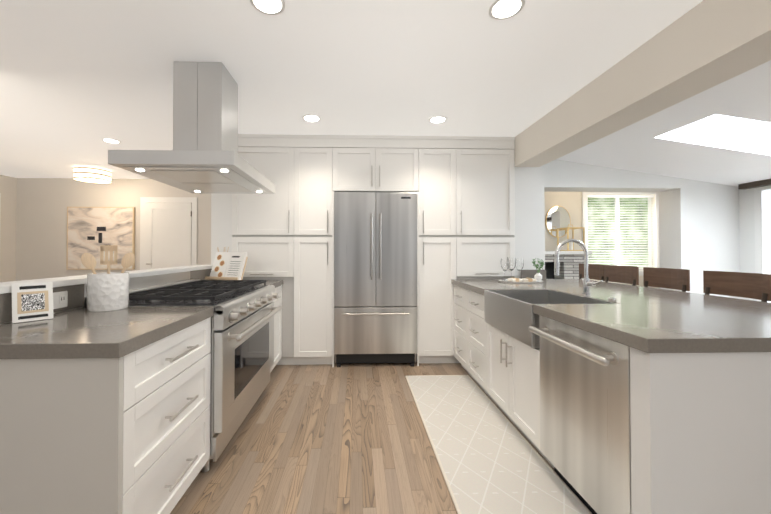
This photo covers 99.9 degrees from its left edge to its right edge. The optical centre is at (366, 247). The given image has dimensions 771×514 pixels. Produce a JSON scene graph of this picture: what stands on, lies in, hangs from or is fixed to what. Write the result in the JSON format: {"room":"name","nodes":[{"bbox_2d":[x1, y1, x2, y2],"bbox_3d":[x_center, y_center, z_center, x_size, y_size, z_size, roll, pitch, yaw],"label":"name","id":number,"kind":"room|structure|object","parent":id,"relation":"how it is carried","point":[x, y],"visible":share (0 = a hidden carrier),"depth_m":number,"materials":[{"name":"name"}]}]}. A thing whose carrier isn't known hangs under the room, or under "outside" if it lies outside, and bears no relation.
{"room":"kitchen","nodes":[
{"label":"kitchen","id":0,"kind":"room"},
{"bbox_2d":[0,174,16,281],"bbox_3d":[-5.803,0.011,1.368,0.100,2.440,8.100,0,-1,-2],"label":"wall","id":1,"kind":"structure","parent":0,"point":[8,188],"depth_m":5.30,"materials":[{"name":"beige paint"}]},
{"bbox_2d":[0,193,0,226],"bbox_3d":[-5.833,0.197,4.617,0.020,2.140,1.080,0,-1,-2],"label":"trim","id":2,"kind":"structure","parent":1,"relation":"attached to","point":[0,209],"depth_m":5.16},
{"bbox_2d":[0,265,212,324],"bbox_3d":[-1.609,0.704,2.198,0.184,1.072,2.365,0,-1,-2],"label":"wall","id":3,"kind":"structure","parent":0,"point":[75,287],"depth_m":1.74,"materials":[{"name":"beige paint"}]},
{"bbox_2d":[53,291,67,308],"bbox_3d":[-1.507,0.258,1.573,0.007,0.080,0.120,0,-1,-2],"label":"electrical outlet plate","id":4,"kind":"object","parent":3,"relation":"attached to","point":[60,299],"visible":0.69,"depth_m":1.59,"materials":[{"name":"white plastic"}]},
{"bbox_2d":[16,178,210,280],"bbox_3d":[-3.831,0.057,5.526,4.280,2.440,0.100,0,-1,-2],"label":"wall","id":5,"kind":"structure","parent":0,"point":[42,204],"depth_m":5.45,"materials":[{"name":"beige paint"}]},
{"bbox_2d":[66,207,134,269],"bbox_3d":[-4.459,-0.154,5.436,1.090,1.050,0.042,0,-1,-2],"label":"painting","id":6,"kind":"object","parent":5,"relation":"attached to","point":[90,230],"visible":0.96,"depth_m":5.42,"materials":[{"name":"fabric"}]},
{"bbox_2d":[140,197,196,269],"bbox_3d":[-3.349,0.214,5.441,0.940,2.125,0.089,0,-1,-2],"label":"door","id":7,"kind":"structure","parent":5,"relation":"attached to","point":[168,232],"depth_m":5.47,"materials":[{"name":"white wood"}]},
{"bbox_2d":[211,193,231,264],"bbox_3d":[-1.530,0.037,3.706,0.217,2.440,0.630,0,-1,-2],"label":"wall","id":8,"kind":"structure","parent":0,"point":[221,222],"depth_m":3.39,"materials":[{"name":"white paint"}]},
{"bbox_2d":[0,0,702,178],"bbox_3d":[-2.108,-1.267,1.588,7.500,0.120,8.300,0,-1,-2],"label":"ceiling","id":9,"kind":"structure","parent":0,"point":[80,80],"depth_m":2.12,"materials":[{"name":"paint"}]},
{"bbox_2d":[73,167,111,183],"bbox_3d":[-4.102,-1.082,4.851,0.448,0.175,0.448,0,-1,-2],"label":"flush-mount ceiling light","id":10,"kind":"object","parent":9,"relation":"attached to","point":[91,175],"visible":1,"depth_m":4.72,"materials":[{"name":"white glass"}]},
{"bbox_2d":[102,138,120,143],"bbox_3d":[-2.835,-1.181,3.597,0.169,0.005,0.169,-1,-1,43],"label":"recessed light","id":11,"kind":"object","parent":9,"relation":"in","point":[108,140],"depth_m":3.58,"materials":[{"name":"white"}]},
{"bbox_2d":[108,61,274,193],"bbox_3d":[-1.118,-0.827,2.297,0.700,0.742,0.930,0,-1,-2],"label":"range hood","id":12,"kind":"object","parent":9,"relation":"hanging from","point":[202,156],"visible":1,"depth_m":2.09,"materials":[{"name":"metal"}]},
{"bbox_2d":[250,0,284,15],"bbox_3d":[-0.487,-1.203,1.593,0.169,0.005,0.169,-1,-1,43],"label":"recessed light","id":13,"kind":"object","parent":9,"relation":"in","point":[268,7],"depth_m":1.61,"materials":[{"name":"white"}]},
{"bbox_2d":[302,114,320,121],"bbox_3d":[-0.507,-1.188,2.983,0.169,0.005,0.169,-1,-1,43],"label":"recessed light","id":14,"kind":"object","parent":9,"relation":"in","point":[309,117],"depth_m":2.98,"materials":[{"name":"white"}]},
{"bbox_2d":[429,116,446,123],"bbox_3d":[0.663,-1.188,3.017,0.169,0.005,0.169,-1,-1,43],"label":"recessed light","id":15,"kind":"object","parent":9,"relation":"in","point":[436,119],"depth_m":3.00,"materials":[{"name":"white"}]},
{"bbox_2d":[488,0,524,19],"bbox_3d":[0.702,-1.203,1.627,0.169,0.005,0.169,-1,-1,43],"label":"recessed light","id":16,"kind":"object","parent":9,"relation":"in","point":[502,9],"depth_m":1.63,"materials":[{"name":"white"}]},
{"bbox_2d":[515,0,770,166],"bbox_3d":[1.809,-1.119,0.522,0.270,0.440,5.950,0,-1,-2],"label":"soffit","id":17,"kind":"structure","parent":9,"relation":"attached to","point":[702,46],"depth_m":1.84,"materials":[{"name":"paint"}]},
{"bbox_2d":[336,135,415,192],"bbox_3d":[0.086,-0.884,3.750,0.916,0.593,0.647,0,-1,-2],"label":"upper cabinet","id":18,"kind":"object","parent":0,"relation":"attached to","point":[364,163],"depth_m":3.43,"materials":[{"name":"paint"}]},
{"bbox_2d":[170,361,591,513],"bbox_3d":[0.260,1.276,2.728,14.500,0.060,10.500,0,-1,-2],"label":"floor","id":19,"kind":"structure","parent":0,"point":[348,438],"depth_m":1.95,"materials":[{"name":"brown wood"}]},
{"bbox_2d":[0,317,210,513],"bbox_3d":[-1.167,0.799,1.401,0.669,0.864,0.677,0,-1,-2],"label":"base cabinet","id":20,"kind":"object","parent":19,"relation":"on","point":[129,433],"depth_m":1.07,"materials":[{"name":"paint"}]},
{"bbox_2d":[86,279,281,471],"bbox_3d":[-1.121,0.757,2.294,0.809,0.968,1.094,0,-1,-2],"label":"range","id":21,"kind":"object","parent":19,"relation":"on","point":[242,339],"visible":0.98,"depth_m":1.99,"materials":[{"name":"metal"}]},
{"bbox_2d":[232,134,299,364],"bbox_3d":[-1.066,0.038,3.707,0.704,2.438,0.647,0,-1,-2],"label":"tall cabinet","id":22,"kind":"object","parent":19,"relation":"on","point":[266,227],"depth_m":3.40,"materials":[{"name":"paint"}]},
{"bbox_2d":[270,285,281,372],"bbox_3d":[-1.216,0.818,3.115,0.669,0.864,0.541,0,-1,-2],"label":"base cabinet","id":23,"kind":"object","parent":19,"relation":"on","point":[278,301],"depth_m":3.25,"materials":[{"name":"paint"}]},
{"bbox_2d":[0,280,282,358],"bbox_3d":[-1.183,0.350,2.220,0.685,0.050,2.346,0,-1,-2],"label":"countertop","id":24,"kind":"structure","parent":23,"relation":"on","point":[83,332],"depth_m":1.22,"materials":[{"name":"stone"}]},
{"bbox_2d":[12,281,53,322],"bbox_3d":[-1.448,0.238,1.404,0.056,0.172,0.124,0,-1,36],"label":"sign","id":25,"kind":"object","parent":24,"relation":"on","point":[32,301],"visible":0.98,"depth_m":1.39,"materials":[{"name":"paper"}]},
{"bbox_2d":[81,245,134,311],"bbox_3d":[-1.337,0.154,1.679,0.174,0.330,0.172,0,-1,-2],"label":"crock","id":26,"kind":"object","parent":24,"relation":"on","point":[108,290],"visible":1,"depth_m":1.63,"materials":[{"name":"white ceramic"}]},
{"bbox_2d":[205,252,247,279],"bbox_3d":[-1.339,0.189,3.094,0.380,0.287,0.158,0,-1,20],"label":"cookbook stand","id":27,"kind":"object","parent":24,"relation":"on","point":[229,266],"visible":0.92,"depth_m":3.09,"materials":[{"name":"white paper"}]},
{"bbox_2d":[300,135,335,366],"bbox_3d":[-0.563,0.038,3.722,0.418,2.438,0.647,0,-1,-2],"label":"tall cabinet","id":28,"kind":"object","parent":19,"relation":"on","point":[317,152],"depth_m":3.41,"materials":[{"name":"paint"}]},
{"bbox_2d":[334,192,416,366],"bbox_3d":[0.087,0.339,3.688,0.873,1.835,0.731,0,-1,-2],"label":"fridge","id":29,"kind":"object","parent":19,"relation":"on","point":[375,277],"visible":1,"depth_m":3.39,"materials":[{"name":"metal"}]},
{"bbox_2d":[416,136,459,365],"bbox_3d":[0.735,0.038,3.759,0.418,2.438,0.647,0,-1,-2],"label":"tall cabinet","id":30,"kind":"object","parent":19,"relation":"on","point":[438,199],"depth_m":3.44,"materials":[{"name":"paint"}]},
{"bbox_2d":[454,285,465,370],"bbox_3d":[1.237,0.819,3.214,0.620,0.864,0.434,0,-1,-2],"label":"base cabinet","id":31,"kind":"object","parent":19,"relation":"on","point":[459,293],"depth_m":3.23,"materials":[{"name":"paint"}]},
{"bbox_2d":[466,289,485,392],"bbox_3d":[1.250,0.814,2.750,0.620,0.864,0.495,0,-1,-2],"label":"base cabinet","id":32,"kind":"object","parent":19,"relation":"on","point":[475,331],"depth_m":2.79,"materials":[{"name":"paint"}]},
{"bbox_2d":[456,136,514,278],"bbox_3d":[1.231,0.039,3.773,0.692,2.438,0.647,0,-1,-2],"label":"tall cabinet","id":33,"kind":"object","parent":19,"relation":"on","point":[463,187],"depth_m":3.46,"materials":[{"name":"paint"}]},
{"bbox_2d":[405,375,591,513],"bbox_3d":[0.722,1.230,1.716,0.615,0.010,2.860,0,-1,-2],"label":"rug","id":34,"kind":"object","parent":19,"relation":"on","point":[490,459],"visible":0.98,"depth_m":1.90,"materials":[{"name":"fabric"}]},
{"bbox_2d":[482,321,653,472],"bbox_3d":[1.266,0.912,2.185,0.620,0.655,0.746,0,-1,-2],"label":"base cabinet","id":35,"kind":"object","parent":19,"relation":"on","point":[512,366],"depth_m":1.93,"materials":[{"name":"paint"}]},
{"bbox_2d":[545,251,591,278],"bbox_3d":[2.962,0.667,5.336,1.230,1.215,0.447,0,-1,-2],"label":"fireplace","id":36,"kind":"object","parent":19,"relation":"on","point":[569,261],"visible":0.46,"depth_m":5.18,"materials":[{"name":"brick"}]},
{"bbox_2d":[557,225,584,250],"bbox_3d":[3.357,-0.159,5.333,0.276,0.435,0.276,0,-1,-2],"label":"lantern","id":37,"kind":"object","parent":36,"relation":"on","point":[570,246],"visible":0.94,"depth_m":5.30,"materials":[{"name":"gold metal"}]},
{"bbox_2d":[528,315,630,513],"bbox_3d":[1.233,0.802,1.512,0.684,0.861,0.593,0,-1,-2],"label":"dishwasher","id":38,"kind":"object","parent":19,"relation":"on","point":[585,437],"visible":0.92,"depth_m":1.42,"materials":[{"name":"metal"}]},
{"bbox_2d":[579,263,604,281],"bbox_3d":[2.470,0.729,3.807,0.446,1.061,0.435,0,-1,-2],"label":"stool","id":39,"kind":"object","parent":19,"relation":"on","point":[596,271],"visible":0.23,"depth_m":3.81,"materials":[{"name":"wood"}]},
{"bbox_2d":[605,265,638,285],"bbox_3d":[2.482,0.724,3.388,0.446,1.061,0.435,0,-1,-2],"label":"stool","id":40,"kind":"object","parent":19,"relation":"on","point":[623,274],"visible":0.19,"depth_m":3.40,"materials":[{"name":"wood"}]},
{"bbox_2d":[643,267,689,291],"bbox_3d":[2.496,0.719,2.898,0.446,1.061,0.435,0,-1,-2],"label":"stool","id":41,"kind":"object","parent":19,"relation":"on","point":[672,278],"visible":0.21,"depth_m":2.91,"materials":[{"name":"wood"}]},
{"bbox_2d":[650,352,770,513],"bbox_3d":[1.792,0.809,2.337,0.400,0.864,2.220,0,-1,-2],"label":"island end panel","id":42,"kind":"object","parent":19,"relation":"on","point":[700,423],"depth_m":1.13,"materials":[{"name":"paint"}]},
{"bbox_2d":[451,270,770,352],"bbox_3d":[1.631,0.301,2.301,1.405,0.150,2.347,0,-1,-2],"label":"countertop","id":43,"kind":"structure","parent":42,"relation":"on","point":[649,320],"depth_m":1.51,"materials":[{"name":"stone"}]},
{"bbox_2d":[498,277,542,282],"bbox_3d":[1.499,0.314,3.154,0.420,0.042,0.302,0,-1,-2],"label":"tray","id":44,"kind":"object","parent":43,"relation":"on","point":[519,280],"visible":0.96,"depth_m":3.08,"materials":[{"name":"ceramic"}]},
{"bbox_2d":[501,257,523,279],"bbox_3d":[1.442,0.211,3.220,0.230,0.226,0.111,0,-1,-2],"label":"glasses","id":45,"kind":"object","parent":44,"relation":"on","point":[511,263],"visible":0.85,"depth_m":3.19,"materials":[{"name":"clear glass"}]},
{"bbox_2d":[532,258,543,280],"bbox_3d":[1.669,0.212,3.149,0.110,0.223,0.111,0,-1,-2],"label":"potted plant","id":46,"kind":"object","parent":44,"relation":"on","point":[538,276],"visible":1,"depth_m":3.13,"materials":[{"name":"ceramic"}]},
{"bbox_2d":[484,290,617,347],"bbox_3d":[1.185,0.452,2.188,0.519,0.247,0.688,0,-1,-2],"label":"sink","id":47,"kind":"object","parent":43,"relation":"in","point":[510,313],"visible":0.52,"depth_m":2.20,"materials":[{"name":"metal"}]},
{"bbox_2d":[554,239,602,293],"bbox_3d":[1.450,0.132,2.231,0.262,0.388,0.142,0,-1,-2],"label":"faucet","id":48,"kind":"object","parent":43,"relation":"on","point":[587,283],"visible":1,"depth_m":2.26,"materials":[{"name":"silver metal"}]},
{"bbox_2d":[703,270,770,301],"bbox_3d":[2.512,0.713,2.358,0.446,1.061,0.435,0,-1,-2],"label":"stool","id":49,"kind":"object","parent":19,"relation":"on","point":[749,285],"visible":0.29,"depth_m":2.37,"materials":[{"name":"wood"}]},
{"bbox_2d":[514,165,544,277],"bbox_3d":[1.741,-0.020,3.950,0.330,2.560,0.930,0,-1,-2],"label":"wall","id":50,"kind":"structure","parent":0,"point":[529,235],"depth_m":3.49,"materials":[{"name":"paint"}]},
{"bbox_2d":[544,192,659,288],"bbox_3d":[3.994,0.058,5.649,4.270,2.440,0.100,0,-1,-2],"label":"wall","id":51,"kind":"structure","parent":0,"point":[570,203],"depth_m":5.59,"materials":[{"name":"beige paint"}]},
{"bbox_2d":[545,206,570,237],"bbox_3d":[3.291,-0.443,5.570,0.432,0.552,0.022,0,-1,-2],"label":"round mirror","id":52,"kind":"object","parent":51,"relation":"attached to","point":[557,217],"visible":0.85,"depth_m":5.56,"materials":[{"name":"gold metal"}]},
{"bbox_2d":[582,192,659,275],"bbox_3d":[4.414,-0.262,5.642,1.390,1.500,0.145,0,-1,-2],"label":"living room window","id":53,"kind":"structure","parent":51,"relation":"in","point":[617,225],"depth_m":5.64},
{"bbox_2d":[544,159,739,298],"bbox_3d":[3.416,-0.086,4.314,3.040,2.700,0.300,0,-1,-2],"label":"wall","id":54,"kind":"structure","parent":0,"point":[698,228],"depth_m":4.19,"materials":[{"name":"paint"}]},
{"bbox_2d":[557,60,770,186],"bbox_3d":[3.497,-1.155,1.046,3.154,0.701,6.900,0,-1,-2],"label":"ceiling","id":55,"kind":"structure","parent":0,"point":[720,133],"depth_m":3.23,"materials":[{"name":"paint"}]},
{"bbox_2d":[739,188,755,300],"bbox_3d":[4.984,-0.124,0.917,0.100,2.700,6.580,0,-1,-2],"label":"wall","id":56,"kind":"structure","parent":0,"point":[747,230],"depth_m":4.12,"materials":[{"name":"paint"}]},
{"bbox_2d":[738,179,770,302],"bbox_3d":[4.816,0.201,3.170,0.100,2.100,1.900,0,-1,-2],"label":"window","id":57,"kind":"structure","parent":56,"relation":"in","point":[762,203],"depth_m":3.94,"materials":[{"name":"white glass"}]},
{"label":"outside","id":58,"kind":"structure","parent":0,"visible":0},
{"bbox_2d":[588,198,647,267],"bbox_3d":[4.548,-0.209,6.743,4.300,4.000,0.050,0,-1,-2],"label":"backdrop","id":59,"kind":"structure","parent":58,"point":[625,200],"depth_m":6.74,"materials":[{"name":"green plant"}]}
]}

